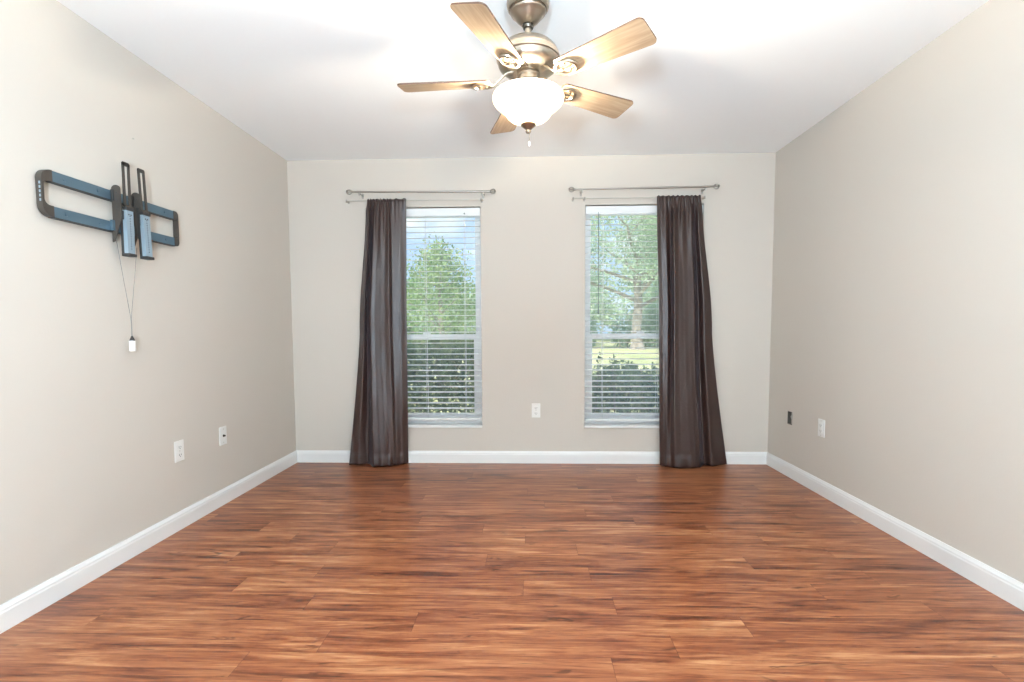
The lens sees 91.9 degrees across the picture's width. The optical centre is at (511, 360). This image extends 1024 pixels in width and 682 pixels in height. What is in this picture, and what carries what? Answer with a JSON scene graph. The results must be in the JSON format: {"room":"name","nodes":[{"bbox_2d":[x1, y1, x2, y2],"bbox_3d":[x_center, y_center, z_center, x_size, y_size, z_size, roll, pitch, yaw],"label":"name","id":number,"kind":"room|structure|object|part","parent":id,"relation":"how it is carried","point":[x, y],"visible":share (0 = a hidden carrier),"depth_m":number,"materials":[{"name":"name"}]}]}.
{"room":"empty living room","nodes":[
{"label":"empty living room","id":0,"kind":"room"},
{"bbox_2d":[0,0,295,604],"bbox_3d":[-1.989,-0.151,0.499,0.160,2.440,7.401,0,4,2],"label":"wall","id":1,"kind":"structure","parent":0,"point":[90,425],"depth_m":2.32,"materials":[{"name":"beige paint"}]},
{"bbox_2d":[35,161,178,350],"bbox_3d":[-1.799,-0.474,2.313,0.104,0.868,0.756,0,4,2],"label":"mount","id":2,"kind":"object","parent":1,"relation":"attached to","point":[131,220],"visible":1,"depth_m":2.27,"materials":[{"name":"blue metal"}]},
{"bbox_3d":[-1.827,-0.752,2.302,0.022,0.042,0.685,0,4,2],"label":"rail","id":3,"kind":"part","parent":2,"relation":"part of","materials":[{"name":"blue metal"}]},
{"bbox_3d":[-1.826,-0.612,2.311,0.022,0.042,0.685,0,4,2],"label":"rail","id":4,"kind":"part","parent":2,"relation":"part of","materials":[{"name":"blue metal"}]},
{"bbox_3d":[-1.798,-0.666,2.252,0.046,0.256,0.005,0,4,2],"label":"hook plate","id":5,"kind":"part","parent":2,"relation":"part of","materials":[{"name":"grey metal"}]},
{"bbox_3d":[-1.804,-0.326,2.341,0.013,0.443,0.115,0,4,4],"label":"release cord","id":6,"kind":"part","parent":2,"relation":"part of","materials":[{"name":"grey fabric"}]},
{"bbox_3d":[-1.771,-0.801,2.278,0.012,0.211,0.041,0,4,2],"label":"slotted arm","id":7,"kind":"part","parent":2,"relation":"part of","materials":[{"name":"grey metal"}]},
{"bbox_3d":[-1.794,-0.669,2.365,0.046,0.256,0.005,0,4,2],"label":"hook plate","id":8,"kind":"part","parent":2,"relation":"part of","materials":[{"name":"grey metal"}]},
{"bbox_3d":[-1.768,-0.807,2.373,0.019,0.211,0.041,0,4,2],"label":"slotted arm","id":9,"kind":"part","parent":2,"relation":"part of","materials":[{"name":"grey metal"}]},
{"bbox_2d":[0,450,296,633],"bbox_3d":[-1.896,1.017,0.569,0.014,0.098,7.081,0,4,2],"label":"baseboard","id":10,"kind":"structure","parent":1,"relation":"attached to","point":[23,606],"depth_m":2.31,"materials":[{"name":"white paint"}]},
{"bbox_2d":[174,439,183,462],"bbox_3d":[-1.827,0.499,2.721,0.009,0.115,0.070,0,4,2],"label":"wall outlet","id":11,"kind":"object","parent":1,"relation":"attached to","point":[178,445],"visible":1,"depth_m":2.72,"materials":[{"name":"white plastic"}]},
{"bbox_2d":[219,426,226,445],"bbox_3d":[-1.810,0.475,3.111,0.018,0.115,0.070,0,4,2],"label":"plate","id":12,"kind":"object","parent":1,"relation":"attached to","point":[222,430],"visible":1,"depth_m":3.10,"materials":[{"name":"white plastic"}]},
{"bbox_2d":[0,462,1023,681],"bbox_3d":[0.014,1.120,0.511,4.155,0.120,7.401,0,4,2],"label":"floor","id":13,"kind":"structure","parent":0,"point":[316,572],"depth_m":2.04,"materials":[{"name":"laminate"}]},
{"bbox_2d":[57,0,988,160],"bbox_3d":[0.001,-1.435,0.352,4.155,0.120,7.401,0,4,2],"label":"ceiling","id":14,"kind":"structure","parent":0,"point":[306,79],"depth_m":2.54,"materials":[{"name":"white paint"}]},
{"bbox_2d":[397,0,656,146],"bbox_3d":[0.037,-1.186,2.064,1.028,0.590,1.060,0,4,2],"label":"ceiling fan","id":15,"kind":"object","parent":14,"relation":"hanging from","point":[528,58],"visible":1,"depth_m":1.96,"materials":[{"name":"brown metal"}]},
{"bbox_3d":[-0.281,-1.157,2.090,0.386,0.006,0.133,0,16,5],"label":"blade","id":16,"kind":"part","parent":15,"relation":"part of","materials":[{"name":"brown wood"}]},
{"bbox_3d":[-0.071,-1.136,1.737,0.133,0.006,0.386,15,9,22],"label":"blade","id":17,"kind":"part","parent":15,"relation":"part of","materials":[{"name":"brown wood"}]},
{"bbox_3d":[-0.010,-1.178,2.399,0.133,0.006,0.386,-14,6,-12],"label":"blade","id":18,"kind":"part","parent":15,"relation":"part of","materials":[{"name":"brown wood"}]},
{"bbox_3d":[0.066,-1.460,2.039,0.176,0.040,0.176,0,4,2],"label":"ceiling plate","id":19,"kind":"part","parent":15,"relation":"part of","materials":[{"name":"silver metal"}]},
{"bbox_3d":[0.068,-1.046,2.065,0.297,0.112,0.297,0,4,2],"label":"lamp shade","id":20,"kind":"part","parent":15,"relation":"part of","materials":[{"name":"white glass"}]},
{"bbox_3d":[0.368,-1.170,2.237,0.386,0.006,0.133,-2,-8,-31],"label":"blade","id":21,"kind":"part","parent":15,"relation":"part of","materials":[{"name":"brown wood"}]},
{"bbox_3d":[0.331,-1.144,1.828,0.386,0.006,0.133,3,-8,41],"label":"blade","id":22,"kind":"part","parent":15,"relation":"part of","materials":[{"name":"brown wood"}]},
{"bbox_2d":[287,153,775,451],"bbox_3d":[0.129,-0.384,4.043,3.835,2.440,0.160,0,4,2],"label":"wall","id":23,"kind":"structure","parent":0,"point":[533,232],"depth_m":3.95,"materials":[{"name":"beige paint"}]},
{"bbox_2d":[346,198,482,203],"bbox_3d":[-0.771,-1.257,3.909,1.091,0.028,0.056,0,4,2],"label":"curtain rod","id":24,"kind":"object","parent":23,"relation":"attached to","point":[480,199],"visible":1,"depth_m":3.88,"materials":[{"name":"silver metal"}]},
{"bbox_2d":[349,198,407,466],"bbox_3d":[-1.070,-0.211,3.914,0.491,2.111,0.141,0,4,0],"label":"curtain","id":25,"kind":"object","parent":24,"relation":"hanging from","point":[380,421],"visible":1,"depth_m":3.93,"materials":[{"name":"brown fabric"}]},
{"bbox_3d":[-0.772,-1.257,3.900,1.091,0.012,0.034,0,4,2],"label":"rod","id":26,"kind":"part","parent":24,"relation":"part of","materials":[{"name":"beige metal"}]},
{"bbox_2d":[346,189,495,198],"bbox_3d":[-0.709,-1.305,3.878,1.170,0.065,0.108,0,4,2],"label":"curtain rod","id":27,"kind":"object","parent":23,"relation":"attached to","point":[349,192],"visible":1,"depth_m":3.84,"materials":[{"name":"grey metal"}]},
{"bbox_3d":[-0.710,-1.307,3.845,1.074,0.026,0.016,0,4,2],"label":"rod","id":28,"kind":"part","parent":27,"relation":"part of","materials":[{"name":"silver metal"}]},
{"bbox_2d":[406,216,481,427],"bbox_3d":[-0.704,-0.337,4.063,0.921,1.771,0.162,0,4,2],"label":"window","id":29,"kind":"structure","parent":23,"relation":"in","point":[411,423],"depth_m":4.09,"materials":[{"name":"white plastic"}]},
{"bbox_3d":[-0.704,-0.684,4.105,0.857,1.029,0.024,0,4,2],"label":"sash","id":30,"kind":"part","parent":29,"relation":"part of","materials":[{"name":"white plastic"}]},
{"bbox_3d":[-0.701,0.144,4.128,0.857,0.715,0.026,0,4,2],"label":"sash","id":31,"kind":"part","parent":29,"relation":"part of","materials":[{"name":"white plastic"}]},
{"bbox_2d":[406,208,481,419],"bbox_3d":[-0.706,-0.359,4.019,0.913,1.705,0.076,0,4,2],"label":"window blind","id":32,"kind":"object","parent":29,"relation":"attached to","point":[463,212],"visible":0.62,"depth_m":4.02,"materials":[{"name":"white plastic"}]},
{"bbox_3d":[-0.694,-0.346,4.029,0.010,1.650,0.057,0,4,2],"label":"ladder cord","id":33,"kind":"part","parent":32,"relation":"part of","materials":[{"name":"white fabric"}]},
{"bbox_3d":[-0.701,0.482,4.081,0.907,0.020,0.050,0,4,2],"label":"rail","id":34,"kind":"part","parent":32,"relation":"part of","materials":[{"name":"white plastic"}]},
{"bbox_3d":[-0.376,-0.347,4.018,0.010,1.650,0.057,0,4,2],"label":"ladder cord","id":35,"kind":"part","parent":32,"relation":"part of","materials":[{"name":"white fabric"}]},
{"bbox_3d":[-0.701,0.538,4.090,0.919,0.020,0.107,0,4,2],"label":"sill","id":36,"kind":"part","parent":29,"relation":"part of","materials":[{"name":"white paint"}]},
{"bbox_2d":[297,450,766,463],"bbox_3d":[0.131,0.790,4.029,3.835,0.098,0.014,0,4,2],"label":"baseboard","id":37,"kind":"structure","parent":23,"relation":"attached to","point":[314,456],"depth_m":4.02,"materials":[{"name":"white paint"}]},
{"bbox_2d":[532,403,539,417],"bbox_3d":[0.194,0.408,4.005,0.070,0.115,0.009,0,4,2],"label":"wall outlet","id":38,"kind":"object","parent":23,"relation":"attached to","point":[535,406],"visible":1,"depth_m":4.00,"materials":[{"name":"white plastic"}]},
{"bbox_2d":[584,213,658,427],"bbox_3d":[1.044,-0.342,4.004,0.921,1.771,0.162,0,4,2],"label":"window","id":39,"kind":"structure","parent":23,"relation":"in","point":[588,337],"depth_m":4.04,"materials":[{"name":"white plastic"}]},
{"bbox_3d":[1.047,0.533,4.031,0.919,0.020,0.107,0,4,2],"label":"sill","id":40,"kind":"part","parent":39,"relation":"part of","materials":[{"name":"white paint"}]},
{"bbox_3d":[1.044,-0.689,4.046,0.857,1.029,0.024,0,4,2],"label":"sash","id":41,"kind":"part","parent":39,"relation":"part of","materials":[{"name":"white plastic"}]},
{"bbox_3d":[1.047,0.139,4.069,0.857,0.715,0.026,0,4,2],"label":"sash","id":42,"kind":"part","parent":39,"relation":"part of","materials":[{"name":"white plastic"}]},
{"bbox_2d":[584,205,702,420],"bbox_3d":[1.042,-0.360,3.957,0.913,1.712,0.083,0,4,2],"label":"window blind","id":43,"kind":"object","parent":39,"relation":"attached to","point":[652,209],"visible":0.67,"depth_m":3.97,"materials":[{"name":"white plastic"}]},
{"bbox_3d":[0.729,-0.346,3.981,0.010,1.657,0.057,0,4,2],"label":"ladder cord","id":44,"kind":"part","parent":43,"relation":"part of","materials":[{"name":"white fabric"}]},
{"bbox_3d":[1.047,0.484,4.022,0.907,0.020,0.050,0,4,2],"label":"rail","id":45,"kind":"part","parent":43,"relation":"part of","materials":[{"name":"white plastic"}]},
{"bbox_3d":[1.170,-0.347,3.966,0.010,1.657,0.057,0,4,2],"label":"ladder cord","id":46,"kind":"part","parent":43,"relation":"part of","materials":[{"name":"white fabric"}]},
{"bbox_2d":[571,196,705,201],"bbox_3d":[0.981,-1.257,3.851,1.033,0.029,0.056,0,4,2],"label":"curtain rod","id":47,"kind":"object","parent":23,"relation":"attached to","point":[702,197],"visible":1,"depth_m":3.84,"materials":[{"name":"silver metal"}]},
{"bbox_3d":[0.980,-1.257,3.841,1.033,0.013,0.034,0,4,2],"label":"rod","id":48,"kind":"part","parent":47,"relation":"part of","materials":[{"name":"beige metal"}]},
{"bbox_2d":[657,195,726,467],"bbox_3d":[1.415,-0.216,3.843,0.591,2.106,0.138,0,4,2],"label":"curtain","id":49,"kind":"object","parent":47,"relation":"hanging from","point":[690,426],"visible":1,"depth_m":3.85,"materials":[{"name":"brown fabric"}]},
{"bbox_2d":[569,184,719,196],"bbox_3d":[1.008,-1.314,3.820,1.146,0.061,0.108,0,4,2],"label":"curtain rod","id":50,"kind":"object","parent":23,"relation":"attached to","point":[714,185],"visible":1,"depth_m":3.78,"materials":[{"name":"grey metal"}]},
{"bbox_3d":[1.007,-1.317,3.787,1.050,0.022,0.016,0,4,2],"label":"rod","id":51,"kind":"part","parent":50,"relation":"part of","materials":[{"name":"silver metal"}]},
{"bbox_2d":[768,0,1023,583],"bbox_3d":[2.004,-0.163,0.364,0.160,2.440,7.401,0,4,2],"label":"wall","id":52,"kind":"structure","parent":0,"point":[897,310],"depth_m":2.43,"materials":[{"name":"beige paint"}]},
{"bbox_2d":[787,411,791,424],"bbox_3d":[2.064,0.424,3.626,0.059,0.094,0.061,0,4,2],"label":"junction box","id":53,"kind":"object","parent":52,"relation":"attached to","point":[789,421],"visible":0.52,"depth_m":3.65,"materials":[{"name":"grey plastic"}]},
{"bbox_2d":[818,418,824,437],"bbox_3d":[2.017,0.443,3.231,0.009,0.115,0.070,0,4,2],"label":"wall outlet","id":54,"kind":"object","parent":52,"relation":"attached to","point":[821,423],"visible":1,"depth_m":3.22,"materials":[{"name":"white plastic"}]},
{"bbox_2d":[819,423,822,432],"bbox_3d":[2.014,0.443,3.231,0.003,0.066,0.033,0,4,2],"label":"socket","id":55,"kind":"object","parent":54,"relation":"attached to","point":[820,424],"depth_m":3.23,"materials":[{"name":"white plastic"}]},
{"bbox_2d":[766,452,1023,610],"bbox_3d":[1.923,1.006,0.440,0.014,0.098,7.081,0,4,2],"label":"baseboard","id":56,"kind":"structure","parent":52,"relation":"attached to","point":[996,582],"depth_m":2.43,"materials":[{"name":"white paint"}]},
{"label":"outside","id":57,"kind":"structure","parent":0,"visible":0},
{"bbox_2d":[408,339,658,412],"bbox_3d":[1.313,-1.213,39.140,90.000,0.291,70.000,0,4,2],"label":"lawn","id":58,"kind":"structure","parent":57,"point":[605,350],"depth_m":20.64,"materials":[{"name":"green plant"}]},
{"bbox_2d":[407,307,472,344],"bbox_3d":[-5.382,-2.287,33.916,5.296,2.986,1.743,0,4,2],"label":"bush","id":59,"kind":"object","parent":58,"relation":"on","point":[467,330],"visible":0.1,"depth_m":33.48,"materials":[{"name":"green plant"}]},
{"bbox_2d":[407,231,475,387],"bbox_3d":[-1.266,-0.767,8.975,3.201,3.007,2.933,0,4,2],"label":"tree","id":60,"kind":"object","parent":58,"relation":"on","point":[431,265],"visible":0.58,"depth_m":8.76,"materials":[{"name":"green plant"}]},
{"bbox_2d":[407,323,475,412],"bbox_3d":[-1.418,0.217,5.655,2.776,1.399,1.030,0,4,2],"label":"hedge","id":61,"kind":"object","parent":58,"relation":"on","point":[409,351],"visible":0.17,"depth_m":5.27,"materials":[{"name":"green plant"}]},
{"bbox_2d":[590,319,597,346],"bbox_3d":[3.119,-2.288,33.630,5.300,2.956,1.727,0,4,2],"label":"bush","id":62,"kind":"object","parent":58,"relation":"on","point":[592,328],"visible":0.02,"depth_m":33.10,"materials":[{"name":"green plant"}]},
{"bbox_2d":[590,279,612,317],"bbox_3d":[2.987,-4.745,39.281,10.210,7.237,9.926,0,4,2],"label":"tree","id":63,"kind":"object","parent":58,"relation":"on","point":[593,295],"visible":0.02,"depth_m":38.68,"materials":[{"name":"green plant"}]},
{"bbox_2d":[590,260,629,333],"bbox_3d":[7.434,-6.583,50.429,10.138,9.465,10.272,-4,5,-42],"label":"tree","id":64,"kind":"object","parent":58,"relation":"on","point":[610,310],"visible":0.23,"depth_m":49.17,"materials":[{"name":"green plant"}]},
{"bbox_2d":[590,215,658,349],"bbox_3d":[6.454,-5.488,28.000,14.783,10.075,12.972,0,4,4],"label":"spreading tree","id":65,"kind":"object","parent":58,"relation":"on","point":[638,291],"visible":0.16,"depth_m":28.26,"materials":[{"name":"green plant"}]},
{"bbox_2d":[592,351,658,412],"bbox_3d":[1.649,0.395,5.551,2.687,1.027,0.937,0,4,2],"label":"hedge","id":66,"kind":"object","parent":58,"relation":"on","point":[615,361],"visible":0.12,"depth_m":5.30,"materials":[{"name":"green plant"}]},
{"bbox_2d":[606,238,658,326],"bbox_3d":[12.253,-5.816,39.540,10.110,9.246,10.500,0,4,2],"label":"tree","id":67,"kind":"object","parent":58,"relation":"on","point":[648,293],"visible":0.14,"depth_m":39.62,"materials":[{"name":"green plant"}]},
{"bbox_2d":[611,304,658,346],"bbox_3d":[9.316,-2.314,33.427,5.270,2.944,1.785,0,4,2],"label":"bush","id":68,"kind":"object","parent":58,"relation":"on","point":[646,319],"visible":0.25,"depth_m":33.06,"materials":[{"name":"green plant"}]}
]}

